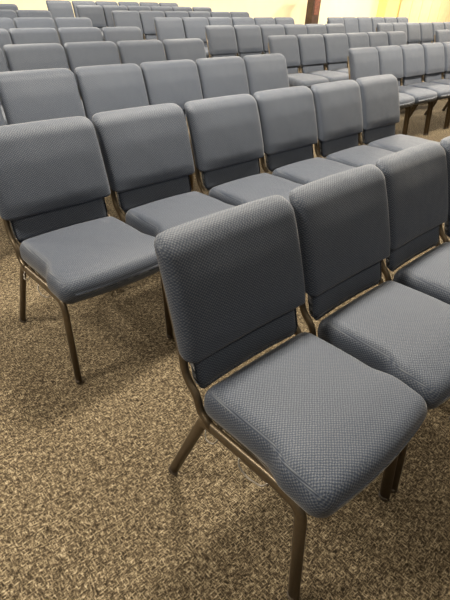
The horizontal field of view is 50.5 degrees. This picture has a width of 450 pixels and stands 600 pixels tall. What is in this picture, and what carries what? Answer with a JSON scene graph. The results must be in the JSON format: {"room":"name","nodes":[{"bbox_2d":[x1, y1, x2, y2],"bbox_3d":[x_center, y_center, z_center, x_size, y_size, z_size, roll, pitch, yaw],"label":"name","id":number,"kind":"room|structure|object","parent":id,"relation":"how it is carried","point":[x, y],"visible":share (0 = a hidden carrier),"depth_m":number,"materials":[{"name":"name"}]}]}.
{"room":"event hall","nodes":[
{"label":"event hall","id":0,"kind":"room"},
{"bbox_2d":[0,0,378,24],"bbox_3d":[-2.613,-8.733,12.209,24.600,3.300,0.150,-26,44,-36],"label":"wall","id":1,"kind":"structure","parent":0,"point":[296,9],"depth_m":16.19,"materials":[{"name":"beige paint"}]},
{"bbox_2d":[0,35,449,599],"bbox_3d":[6.154,-5.444,11.254,34.000,0.100,17.600,-26,44,-36],"label":"floor","id":2,"kind":"structure","parent":0,"point":[92,507],"depth_m":1.58,"materials":[{"name":"brown carpet"}]},
{"bbox_2d":[0,107,5,125],"bbox_3d":[-1.371,-0.730,2.689,0.508,0.881,0.660,-26,44,-36],"label":"chair","id":3,"kind":"object","parent":2,"relation":"on","point":[2,121],"visible":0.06,"depth_m":2.81,"materials":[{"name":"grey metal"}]},
{"bbox_2d":[0,48,7,124],"bbox_3d":[-1.761,-1.407,3.650,0.508,0.881,0.660,-25,44,-36],"label":"chair","id":4,"kind":"object","parent":2,"relation":"on","point":[3,66],"visible":0.08,"depth_m":3.72,"materials":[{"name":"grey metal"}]},
{"bbox_2d":[0,28,11,70],"bbox_3d":[-2.151,-2.087,4.616,0.508,0.881,0.660,-25,44,-36],"label":"chair","id":5,"kind":"object","parent":2,"relation":"on","point":[5,39],"visible":0.05,"depth_m":4.66,"materials":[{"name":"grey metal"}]},
{"bbox_2d":[0,17,14,41],"bbox_3d":[-2.531,-2.758,5.569,0.508,0.881,0.660,-25,44,-36],"label":"chair","id":6,"kind":"object","parent":2,"relation":"on","point":[5,23],"visible":0.09,"depth_m":5.60,"materials":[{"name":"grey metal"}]},
{"bbox_2d":[0,10,16,27],"bbox_3d":[-2.921,-3.436,6.532,0.508,0.881,0.660,-25,44,-36],"label":"chair","id":7,"kind":"object","parent":2,"relation":"on","point":[11,14],"visible":0.09,"depth_m":6.55,"materials":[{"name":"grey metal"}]},
{"bbox_2d":[0,4,17,14],"bbox_3d":[-3.312,-4.117,7.498,0.508,0.881,0.660,-26,44,-36],"label":"chair","id":8,"kind":"object","parent":2,"relation":"on","point":[14,7],"visible":0.07,"depth_m":7.49,"materials":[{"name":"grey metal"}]},
{"bbox_2d":[16,10,51,17],"bbox_3d":[-2.540,-3.615,6.833,0.508,0.881,0.660,-26,44,-36],"label":"chair","id":9,"kind":"object","parent":2,"relation":"on","point":[20,13],"visible":0.09,"depth_m":6.76,"materials":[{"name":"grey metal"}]},
{"bbox_2d":[9,28,60,44],"bbox_3d":[-1.775,-2.267,4.919,0.508,0.881,0.660,-26,44,-36],"label":"chair","id":10,"kind":"object","parent":2,"relation":"on","point":[18,35],"visible":0.13,"depth_m":4.84,"materials":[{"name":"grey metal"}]},
{"bbox_2d":[14,17,56,30],"bbox_3d":[-2.153,-2.940,5.875,0.508,0.881,0.660,-25,44,-36],"label":"chair","id":11,"kind":"object","parent":2,"relation":"on","point":[20,22],"visible":0.16,"depth_m":5.80,"materials":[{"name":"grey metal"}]},
{"bbox_2d":[3,43,85,116],"bbox_3d":[-1.384,-1.588,3.955,0.508,0.881,0.660,-25,44,-36],"label":"chair","id":12,"kind":"object","parent":2,"relation":"on","point":[19,57],"visible":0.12,"depth_m":3.88,"materials":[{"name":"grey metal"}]},
{"bbox_2d":[46,0,74,32],"bbox_3d":[-2.962,-5.143,9.048,0.508,0.881,0.660,-26,44,-36],"label":"chair","id":13,"kind":"object","parent":2,"relation":"on","point":[58,8],"visible":0.27,"depth_m":8.99,"materials":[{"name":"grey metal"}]},
{"bbox_2d":[0,68,125,215],"bbox_3d":[-0.992,-0.909,2.992,0.508,0.881,0.660,-25,44,-36],"label":"chair","id":14,"kind":"object","parent":2,"relation":"on","point":[38,94],"visible":0.28,"depth_m":2.93,"materials":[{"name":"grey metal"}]},
{"bbox_2d":[54,17,92,44],"bbox_3d":[-1.773,-3.116,6.172,0.508,0.881,0.660,-25,44,-36],"label":"chair","id":15,"kind":"object","parent":2,"relation":"on","point":[60,22],"visible":0.12,"depth_m":6.09,"materials":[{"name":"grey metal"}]},
{"bbox_2d":[58,27,103,68],"bbox_3d":[-1.397,-2.447,5.222,0.508,0.881,0.660,-26,44,-36],"label":"chair","id":16,"kind":"object","parent":2,"relation":"on","point":[66,34],"visible":0.15,"depth_m":5.14,"materials":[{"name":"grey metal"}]},
{"bbox_2d":[72,1,95,16],"bbox_3d":[-2.579,-5.321,9.349,0.508,0.881,0.660,-25,44,-36],"label":"chair","id":17,"kind":"object","parent":2,"relation":"on","point":[74,3],"visible":0.05,"depth_m":9.21,"materials":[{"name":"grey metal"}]},
{"bbox_2d":[0,116,173,383],"bbox_3d":[-0.600,-0.230,2.027,0.508,0.881,0.660,-25,44,-36],"label":"chair","id":18,"kind":"object","parent":2,"relation":"on","point":[54,184],"visible":0.98,"depth_m":1.95,"materials":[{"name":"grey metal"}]},
{"bbox_2d":[76,5,106,39],"bbox_3d":[-2.198,-4.648,8.393,0.508,0.881,0.660,-26,44,-36],"label":"chair","id":19,"kind":"object","parent":2,"relation":"on","point":[95,13],"visible":0.3,"depth_m":8.37,"materials":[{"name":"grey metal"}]},
{"bbox_2d":[64,41,120,99],"bbox_3d":[-1.008,-1.770,4.261,0.508,0.881,0.660,-25,44,-36],"label":"chair","id":20,"kind":"object","parent":2,"relation":"on","point":[79,54],"visible":0.2,"depth_m":4.18,"materials":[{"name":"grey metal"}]},
{"bbox_2d":[95,1,117,16],"bbox_3d":[-2.207,-5.503,9.655,0.508,0.881,0.660,-26,44,-36],"label":"chair","id":21,"kind":"object","parent":2,"relation":"on","point":[101,3],"visible":0.12,"depth_m":9.56,"materials":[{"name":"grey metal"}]},
{"bbox_2d":[74,63,148,122],"bbox_3d":[-0.614,-1.089,3.294,0.508,0.881,0.660,-25,44,-36],"label":"chair","id":22,"kind":"object","parent":2,"relation":"on","point":[102,88],"visible":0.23,"depth_m":3.22,"materials":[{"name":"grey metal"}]},
{"bbox_2d":[102,27,142,61],"bbox_3d":[-1.009,-2.622,5.519,0.508,0.881,0.660,-25,44,-36],"label":"chair","id":23,"kind":"object","parent":2,"relation":"on","point":[114,34],"visible":0.14,"depth_m":5.43,"materials":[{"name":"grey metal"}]},
{"bbox_2d":[102,5,144,39],"bbox_3d":[-1.819,-4.826,8.693,0.508,0.881,0.660,-25,44,-36],"label":"chair","id":24,"kind":"object","parent":2,"relation":"on","point":[107,9],"visible":0.26,"depth_m":8.57,"materials":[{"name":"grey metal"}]},
{"bbox_2d":[112,11,142,33],"bbox_3d":[-1.424,-4.146,7.728,0.508,0.881,0.660,-26,44,-36],"label":"chair","id":25,"kind":"object","parent":2,"relation":"on","point":[120,18],"visible":0.22,"depth_m":7.66,"materials":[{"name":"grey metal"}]},
{"bbox_2d":[118,2,139,6],"bbox_3d":[-1.824,-5.682,9.957,0.508,0.881,0.660,-25,44,-36],"label":"chair","id":26,"kind":"object","parent":2,"relation":"on","point":[126,4],"visible":0.1,"depth_m":9.87,"materials":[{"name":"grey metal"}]},
{"bbox_2d":[127,6,150,12],"bbox_3d":[-1.445,-5.010,9.001,0.508,0.881,0.660,-26,44,-36],"label":"chair","id":27,"kind":"object","parent":2,"relation":"on","point":[130,8],"visible":0.06,"depth_m":8.91,"materials":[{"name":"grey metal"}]},
{"bbox_2d":[117,40,165,66],"bbox_3d":[-0.623,-1.943,4.555,0.508,0.881,0.660,-26,44,-36],"label":"chair","id":28,"kind":"object","parent":2,"relation":"on","point":[137,52],"visible":0.13,"depth_m":4.47,"materials":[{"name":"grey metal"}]},
{"bbox_2d":[139,2,159,9],"bbox_3d":[-1.445,-5.861,10.259,0.508,0.881,0.660,-25,44,-36],"label":"chair","id":29,"kind":"object","parent":2,"relation":"on","point":[149,4],"visible":0.06,"depth_m":10.18,"materials":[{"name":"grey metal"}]},
{"bbox_2d":[139,11,164,39],"bbox_3d":[-1.053,-4.329,8.035,0.508,0.881,0.660,-25,44,-36],"label":"chair","id":30,"kind":"object","parent":2,"relation":"on","point":[147,17],"visible":0.25,"depth_m":7.95,"materials":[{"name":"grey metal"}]},
{"bbox_2d":[151,6,172,13],"bbox_3d":[-1.055,-5.183,9.296,0.508,0.881,0.660,-26,44,-36],"label":"chair","id":31,"kind":"object","parent":2,"relation":"on","point":[153,8],"visible":0.09,"depth_m":9.22,"materials":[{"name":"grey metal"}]},
{"bbox_2d":[92,103,234,236],"bbox_3d":[-0.230,-0.414,2.336,0.508,0.881,0.660,-26,44,-36],"label":"chair","id":32,"kind":"object","parent":2,"relation":"on","point":[146,151],"visible":0.63,"depth_m":2.28,"materials":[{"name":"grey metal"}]},
{"bbox_2d":[159,3,177,7],"bbox_3d":[-1.069,-6.040,10.559,0.508,0.881,0.660,-26,44,-36],"label":"chair","id":33,"kind":"object","parent":2,"relation":"on","point":[171,5],"visible":0.08,"depth_m":10.49,"materials":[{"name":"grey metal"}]},
{"bbox_2d":[154,17,185,46],"bbox_3d":[-0.665,-3.653,7.075,0.508,0.881,0.660,-25,44,-36],"label":"chair","id":34,"kind":"object","parent":2,"relation":"on","point":[165,27],"visible":0.26,"depth_m":7.01,"materials":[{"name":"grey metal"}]},
{"bbox_2d":[140,59,202,190],"bbox_3d":[-0.242,-1.272,3.601,0.508,0.881,0.660,-25,44,-36],"label":"chair","id":35,"kind":"object","parent":2,"relation":"on","point":[177,82],"visible":0.32,"depth_m":3.54,"materials":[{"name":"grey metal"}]},
{"bbox_2d":[164,11,188,18],"bbox_3d":[-0.668,-4.505,8.333,0.508,0.881,0.660,-25,44,-36],"label":"chair","id":36,"kind":"object","parent":2,"relation":"on","point":[180,14],"visible":0.1,"depth_m":8.26,"materials":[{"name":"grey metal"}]},
{"bbox_2d":[172,6,192,12],"bbox_3d":[-0.687,-5.368,9.606,0.508,0.881,0.660,-26,44,-36],"label":"chair","id":37,"kind":"object","parent":2,"relation":"on","point":[175,8],"visible":0.09,"depth_m":9.52,"materials":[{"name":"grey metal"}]},
{"bbox_2d":[163,38,206,62],"bbox_3d":[-0.243,-2.124,4.860,0.508,0.881,0.660,-25,44,-36],"label":"chair","id":38,"kind":"object","parent":2,"relation":"on","point":[193,49],"visible":0.16,"depth_m":4.78,"materials":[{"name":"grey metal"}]},
{"bbox_2d":[182,17,211,57],"bbox_3d":[-0.285,-3.832,7.377,0.508,0.881,0.660,-26,44,-36],"label":"chair","id":39,"kind":"object","parent":2,"relation":"on","point":[194,27],"visible":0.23,"depth_m":7.30,"materials":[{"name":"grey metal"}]},
{"bbox_2d":[188,11,210,17],"bbox_3d":[-0.291,-4.687,8.639,0.508,0.881,0.660,-26,44,-36],"label":"chair","id":40,"kind":"object","parent":2,"relation":"on","point":[205,14],"visible":0.05,"depth_m":8.56,"materials":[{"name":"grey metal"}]},
{"bbox_2d":[192,7,211,12],"bbox_3d":[-0.302,-5.545,9.904,0.508,0.881,0.660,-26,44,-36],"label":"chair","id":41,"kind":"object","parent":2,"relation":"on","point":[208,9],"visible":0.09,"depth_m":9.82,"materials":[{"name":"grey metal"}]},
{"bbox_2d":[210,11,231,19],"bbox_3d":[0.084,-4.867,8.942,0.508,0.881,0.660,-25,44,-36],"label":"chair","id":42,"kind":"object","parent":2,"relation":"on","point":[212,13],"visible":0.13,"depth_m":8.86,"materials":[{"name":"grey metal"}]},
{"bbox_2d":[205,25,237,57],"bbox_3d":[0.103,-3.153,6.413,0.508,0.881,0.660,-26,44,-36],"label":"chair","id":43,"kind":"object","parent":2,"relation":"on","point":[221,39],"visible":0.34,"depth_m":6.36,"materials":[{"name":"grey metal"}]},
{"bbox_2d":[196,56,248,171],"bbox_3d":[0.138,-1.450,3.902,0.508,0.881,0.660,-25,44,-36],"label":"chair","id":44,"kind":"object","parent":2,"relation":"on","point":[218,76],"visible":0.26,"depth_m":3.83,"materials":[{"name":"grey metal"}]},
{"bbox_2d":[207,17,238,55],"bbox_3d":[0.086,-4.015,7.684,0.508,0.881,0.660,-26,44,-36],"label":"chair","id":45,"kind":"object","parent":2,"relation":"on","point":[212,20],"visible":0.14,"depth_m":7.60,"materials":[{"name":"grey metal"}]},
{"bbox_2d":[230,12,249,17],"bbox_3d":[0.452,-5.053,9.252,0.508,0.881,0.660,-26,44,-36],"label":"chair","id":46,"kind":"object","parent":2,"relation":"on","point":[233,14],"visible":0.13,"depth_m":9.16,"materials":[{"name":"fabric"}]},
{"bbox_2d":[184,94,302,205],"bbox_3d":[0.157,-0.589,2.632,0.508,0.881,0.660,-26,44,-36],"label":"chair","id":47,"kind":"object","parent":2,"relation":"on","point":[225,133],"visible":0.62,"depth_m":2.57,"materials":[{"name":"gray woven fabric"},{"name":"bronze metal"}]},
{"bbox_2d":[233,25,262,58],"bbox_3d":[0.477,-3.337,6.722,0.508,0.881,0.660,-25,44,-36],"label":"chair","id":48,"kind":"object","parent":2,"relation":"on","point":[248,37],"visible":0.41,"depth_m":6.67,"materials":[{"name":"fabric"}]},
{"bbox_2d":[232,17,263,53],"bbox_3d":[0.470,-4.192,7.983,0.508,0.881,0.660,-25,44,-36],"label":"chair","id":49,"kind":"object","parent":2,"relation":"on","point":[235,20],"visible":0.09,"depth_m":7.90,"materials":[{"name":"fabric"}]},
{"bbox_2d":[254,17,274,25],"bbox_3d":[0.850,-4.372,8.286,0.508,0.881,0.660,-26,44,-36],"label":"chair","id":50,"kind":"object","parent":2,"relation":"on","point":[259,21],"visible":0.12,"depth_m":8.20,"materials":[{"name":"fabric"}]},
{"bbox_2d":[259,24,301,67],"bbox_3d":[0.856,-3.515,7.022,0.508,0.881,0.660,-25,44,-36],"label":"chair","id":51,"kind":"object","parent":2,"relation":"on","point":[275,29],"visible":0.25,"depth_m":6.91,"materials":[{"name":"gray woven fabric"},{"name":"bronze metal"}]},
{"bbox_2d":[243,53,320,154],"bbox_3d":[0.519,-1.630,4.204,0.508,0.881,0.660,-25,44,-36],"label":"chair","id":52,"kind":"object","parent":2,"relation":"on","point":[263,71],"visible":0.2,"depth_m":4.13,"materials":[{"name":"gray woven fabric"},{"name":"bronze metal"}]},
{"bbox_2d":[274,17,294,25],"bbox_3d":[1.230,-4.548,8.584,0.508,0.881,0.660,-25,44,-36],"label":"chair","id":53,"kind":"object","parent":2,"relation":"on","point":[282,21],"visible":0.1,"depth_m":8.50,"materials":[{"name":"grey fabric"}]},
{"bbox_2d":[154,195,426,599],"bbox_3d":[0.187,0.258,1.384,0.508,0.881,0.660,-25,44,-36],"label":"chair","id":54,"kind":"object","parent":2,"relation":"on","point":[316,423],"visible":1,"depth_m":1.28,"materials":[{"name":"gray woven fabric"},{"name":"bronze metal"}]},
{"bbox_2d":[268,35,328,88],"bbox_3d":[0.864,-2.658,5.757,0.508,0.881,0.660,-26,44,-36],"label":"chair","id":55,"kind":"object","parent":2,"relation":"on","point":[286,45],"visible":0.56,"depth_m":5.66,"materials":[{"name":"gray woven fabric"},{"name":"bronze metal"}]},
{"bbox_2d":[254,86,355,184],"bbox_3d":[0.529,-0.773,2.940,0.508,0.881,0.660,-25,44,-36],"label":"chair","id":56,"kind":"object","parent":2,"relation":"on","point":[287,116],"visible":0.52,"depth_m":2.88,"materials":[{"name":"gray woven fabric"},{"name":"bronze metal"}]},
{"bbox_2d":[283,24,326,69],"bbox_3d":[1.236,-3.696,7.326,0.508,0.881,0.660,-25,44,-36],"label":"chair","id":57,"kind":"object","parent":2,"relation":"on","point":[290,29],"visible":0.18,"depth_m":7.24,"materials":[{"name":"gray woven fabric"},{"name":"bronze metal"}]},
{"bbox_2d":[305,0,320,23],"bbox_3d":[3.051,-9.985,16.510,0.600,1.180,0.460,-26,44,-36],"label":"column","id":58,"kind":"structure","parent":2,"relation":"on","point":[313,6],"depth_m":16.41,"materials":[{"name":"brown wood"}]},
{"bbox_2d":[305,24,326,68],"bbox_3d":[1.607,-3.878,7.632,0.508,0.881,0.660,-25,44,-36],"label":"chair","id":59,"kind":"object","parent":2,"relation":"on","point":[311,28],"visible":0.16,"depth_m":7.55,"materials":[{"name":"grey fabric"}]},
{"bbox_2d":[297,34,348,81],"bbox_3d":[1.245,-2.837,6.060,0.508,0.881,0.660,-26,44,-36],"label":"chair","id":60,"kind":"object","parent":2,"relation":"on","point":[311,46],"visible":0.59,"depth_m":5.99,"materials":[{"name":"gray woven fabric"},{"name":"bronze metal"}]},
{"bbox_2d":[324,24,344,69],"bbox_3d":[1.984,-4.060,7.938,0.508,0.881,0.660,-26,44,-36],"label":"chair","id":61,"kind":"object","parent":2,"relation":"on","point":[331,28],"visible":0.12,"depth_m":7.85,"materials":[{"name":"grey fabric"}]},
{"bbox_2d":[327,17,343,24],"bbox_3d":[2.353,-5.084,9.486,0.508,0.881,0.660,-26,44,-36],"label":"chair","id":62,"kind":"object","parent":2,"relation":"on","point":[330,20],"visible":0.16,"depth_m":9.39,"materials":[{"name":"grey fabric"}]},
{"bbox_2d":[323,33,348,72],"bbox_3d":[1.629,-3.015,6.359,0.508,0.881,0.660,-26,44,-36],"label":"chair","id":63,"kind":"object","parent":2,"relation":"on","point":[336,44],"visible":0.44,"depth_m":6.30,"materials":[{"name":"grey fabric"}]},
{"bbox_2d":[342,17,358,33],"bbox_3d":[2.719,-5.271,9.798,0.508,0.881,0.660,-26,44,-36],"label":"chair","id":64,"kind":"object","parent":2,"relation":"on","point":[350,23],"visible":0.18,"depth_m":9.74,"materials":[{"name":"fabric"}]},
{"bbox_2d":[311,80,394,166],"bbox_3d":[0.911,-0.949,3.238,0.508,0.881,0.660,-26,44,-36],"label":"chair","id":65,"kind":"object","parent":2,"relation":"on","point":[338,105],"visible":0.6,"depth_m":3.17,"materials":[{"name":"gray woven fabric"},{"name":"bronze metal"}]},
{"bbox_2d":[346,32,368,67],"bbox_3d":[2.002,-3.196,6.664,0.508,0.881,0.660,-26,44,-36],"label":"chair","id":66,"kind":"object","parent":2,"relation":"on","point":[355,40],"visible":0.16,"depth_m":6.58,"materials":[{"name":"grey fabric"}]},
{"bbox_2d":[357,17,371,32],"bbox_3d":[3.096,-5.451,10.102,0.508,0.881,0.660,-26,44,-36],"label":"chair","id":67,"kind":"object","parent":2,"relation":"on","point":[364,23],"visible":0.26,"depth_m":10.04,"materials":[{"name":"fabric"}]},
{"bbox_2d":[289,164,449,492],"bbox_3d":[0.565,0.078,1.687,0.508,0.881,0.660,-25,44,-36],"label":"chair","id":68,"kind":"object","parent":2,"relation":"on","point":[398,330],"visible":0.79,"depth_m":1.59,"materials":[{"name":"fabric"},{"name":"metal"}]},
{"bbox_2d":[367,32,387,47],"bbox_3d":[2.374,-3.381,6.974,0.508,0.881,0.660,-25,44,-36],"label":"chair","id":69,"kind":"object","parent":2,"relation":"on","point":[376,39],"visible":0.2,"depth_m":6.89,"materials":[{"name":"fabric"}]},
{"bbox_2d":[371,17,384,31],"bbox_3d":[3.475,-5.631,10.405,0.508,0.881,0.660,-26,44,-36],"label":"chair","id":70,"kind":"object","parent":2,"relation":"on","point":[375,20],"visible":0.18,"depth_m":10.28,"materials":[{"name":"grey fabric"}]},
{"bbox_2d":[347,47,414,134],"bbox_3d":[1.632,-2.163,5.101,0.508,0.881,0.660,-25,44,-36],"label":"chair","id":71,"kind":"object","parent":2,"relation":"on","point":[364,61],"visible":0.4,"depth_m":5.01,"materials":[{"name":"gray woven fabric"},{"name":"bronze metal"}]},
{"bbox_2d":[376,23,392,32],"bbox_3d":[3.109,-4.593,8.835,0.508,0.881,0.660,-25,44,-36],"label":"chair","id":72,"kind":"object","parent":2,"relation":"on","point":[381,27],"visible":0.14,"depth_m":8.73,"materials":[{"name":"fabric"}]},
{"bbox_2d":[383,17,396,22],"bbox_3d":[3.854,-5.812,10.710,0.508,0.881,0.660,-26,44,-36],"label":"chair","id":73,"kind":"object","parent":2,"relation":"on","point":[386,19],"visible":0.1,"depth_m":10.62,"materials":[{"name":"grey fabric"}]},
{"bbox_2d":[387,31,406,78],"bbox_3d":[2.761,-3.557,7.271,0.508,0.881,0.660,-25,44,-36],"label":"chair","id":74,"kind":"object","parent":2,"relation":"on","point":[398,38],"visible":0.12,"depth_m":7.19,"materials":[{"name":"grey fabric"}]},
{"bbox_2d":[356,74,439,151],"bbox_3d":[1.284,-1.134,3.548,0.508,0.881,0.660,-25,44,-36],"label":"chair","id":75,"kind":"object","parent":2,"relation":"on","point":[379,93],"visible":0.52,"depth_m":3.49,"materials":[{"name":"gray woven fabric"},{"name":"bronze metal"}]},
{"bbox_2d":[391,23,406,38],"bbox_3d":[3.484,-4.776,9.143,0.508,0.881,0.660,-26,44,-36],"label":"chair","id":76,"kind":"object","parent":2,"relation":"on","point":[396,26],"visible":0.11,"depth_m":9.07,"materials":[{"name":"fabric"}]},
{"bbox_2d":[397,0,412,17],"bbox_3d":[7.743,-12.659,20.394,0.880,1.730,0.060,-26,44,-36],"label":"panel","id":77,"kind":"object","parent":2,"relation":"on","point":[405,5],"visible":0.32,"depth_m":20.44,"materials":[{"name":"yellow paint"}]},
{"bbox_2d":[376,45,436,134],"bbox_3d":[2.006,-2.344,5.405,0.508,0.881,0.660,-26,44,-36],"label":"chair","id":78,"kind":"object","parent":2,"relation":"on","point":[390,57],"visible":0.52,"depth_m":5.30,"materials":[{"name":"fabric"},{"name":"metal"}]},
{"bbox_2d":[396,17,419,43],"bbox_3d":[4.235,-5.990,11.010,0.508,0.881,0.660,-26,44,-36],"label":"chair","id":79,"kind":"object","parent":2,"relation":"on","point":[399,19],"visible":0.09,"depth_m":10.92,"materials":[{"name":"fabric"}]},
{"bbox_2d":[376,142,449,304],"bbox_3d":[0.935,-0.110,2.001,0.508,0.881,0.660,-26,44,-36],"label":"chair","id":80,"kind":"object","parent":2,"relation":"on","point":[416,177],"visible":0.73,"depth_m":1.94,"materials":[{"name":"fabric"},{"name":"metal"}]},
{"bbox_2d":[405,22,420,43],"bbox_3d":[3.863,-4.956,9.446,0.508,0.881,0.660,-25,44,-36],"label":"chair","id":81,"kind":"object","parent":2,"relation":"on","point":[413,28],"visible":0.35,"depth_m":9.39,"materials":[{"name":"grey fabric"}]},
{"bbox_2d":[408,0,422,22],"bbox_3d":[8.401,-12.972,20.922,0.880,1.730,0.060,-26,44,-36],"label":"panel","id":82,"kind":"object","parent":2,"relation":"on","point":[416,5],"visible":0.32,"depth_m":21.03,"materials":[{"name":"yellow paint"}]},
{"bbox_2d":[400,44,449,134],"bbox_3d":[2.382,-2.524,5.709,0.508,0.881,0.660,-26,44,-36],"label":"chair","id":83,"kind":"object","parent":2,"relation":"on","point":[413,54],"visible":0.63,"depth_m":5.63,"materials":[{"name":"fabric"},{"name":"metal"}]},
{"bbox_2d":[418,0,432,22],"bbox_3d":[9.059,-13.286,21.450,0.880,1.730,0.060,-26,44,-36],"label":"panel","id":84,"kind":"object","parent":2,"relation":"on","point":[426,4],"visible":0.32,"depth_m":21.56,"materials":[{"name":"yellow paint"}]},
{"bbox_2d":[419,22,432,44],"bbox_3d":[4.242,-5.135,9.748,0.508,0.881,0.660,-26,44,-36],"label":"chair","id":85,"kind":"object","parent":2,"relation":"on","point":[426,29],"visible":0.37,"depth_m":9.70,"materials":[{"name":"fabric"}]},
{"bbox_2d":[410,42,449,128],"bbox_3d":[2.764,-2.702,6.009,0.508,0.881,0.660,-25,44,-36],"label":"chair","id":86,"kind":"object","parent":2,"relation":"on","point":[434,58],"visible":0.59,"depth_m":5.95,"materials":[{"name":"fabric"},{"name":"metal"}]},
{"bbox_2d":[427,0,441,22],"bbox_3d":[9.716,-13.600,21.978,0.880,1.730,0.060,-26,44,-36],"label":"panel","id":87,"kind":"object","parent":2,"relation":"on","point":[435,7],"visible":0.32,"depth_m":22.08,"materials":[{"name":"yellow paint"}]},
{"bbox_2d":[431,22,443,42],"bbox_3d":[4.620,-5.312,10.047,0.508,0.881,0.660,-26,44,-36],"label":"chair","id":88,"kind":"object","parent":2,"relation":"on","point":[436,25],"visible":0.22,"depth_m":9.94,"materials":[{"name":"fabric"}]},
{"bbox_2d":[433,42,449,110],"bbox_3d":[3.147,-2.881,6.311,0.508,0.881,0.660,-25,44,-36],"label":"chair","id":89,"kind":"object","parent":2,"relation":"on","point":[446,75],"visible":0.53,"depth_m":6.18,"materials":[{"name":"fabric"}]},
{"bbox_2d":[434,30,449,72],"bbox_3d":[3.882,-4.093,8.173,0.508,0.881,0.660,-25,44,-36],"label":"chair","id":90,"kind":"object","parent":2,"relation":"on","point":[440,36],"visible":0.25,"depth_m":8.05,"materials":[{"name":"fabric"}]},
{"bbox_2d":[436,0,449,22],"bbox_3d":[10.374,-13.914,22.506,0.880,1.730,0.060,-26,44,-36],"label":"panel","id":91,"kind":"object","parent":2,"relation":"on","point":[445,4],"visible":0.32,"depth_m":22.61,"materials":[{"name":"yellow paint"}]},
{"bbox_2d":[439,136,449,242],"bbox_3d":[1.315,-0.286,2.300,0.508,0.881,0.660,-25,44,-36],"label":"chair","id":92,"kind":"object","parent":2,"relation":"on","point":[445,142],"visible":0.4,"depth_m":2.14,"materials":[{"name":"grey fabric"}]},
{"bbox_2d":[443,22,449,29],"bbox_3d":[4.998,-5.493,10.351,0.508,0.881,0.660,-26,44,-36],"label":"chair","id":93,"kind":"object","parent":2,"relation":"on","point":[446,24],"visible":0.21,"depth_m":10.19,"materials":[{"name":"grey fabric"}]},
{"bbox_2d":[445,6,449,21],"bbox_3d":[11.032,-14.227,23.035,0.880,1.730,0.060,-26,44,-36],"label":"panel","id":94,"kind":"object","parent":2,"relation":"on","point":[448,13],"visible":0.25,"depth_m":23.10,"materials":[{"name":"yellow paint"}]},
{"bbox_2d":[376,0,400,17],"bbox_3d":[9.947,-14.571,22.069,9.400,3.300,0.550,-26,44,-36],"label":"wall","id":95,"kind":"structure","parent":0,"point":[386,8],"depth_m":19.89,"materials":[{"name":"paint"}]}
]}

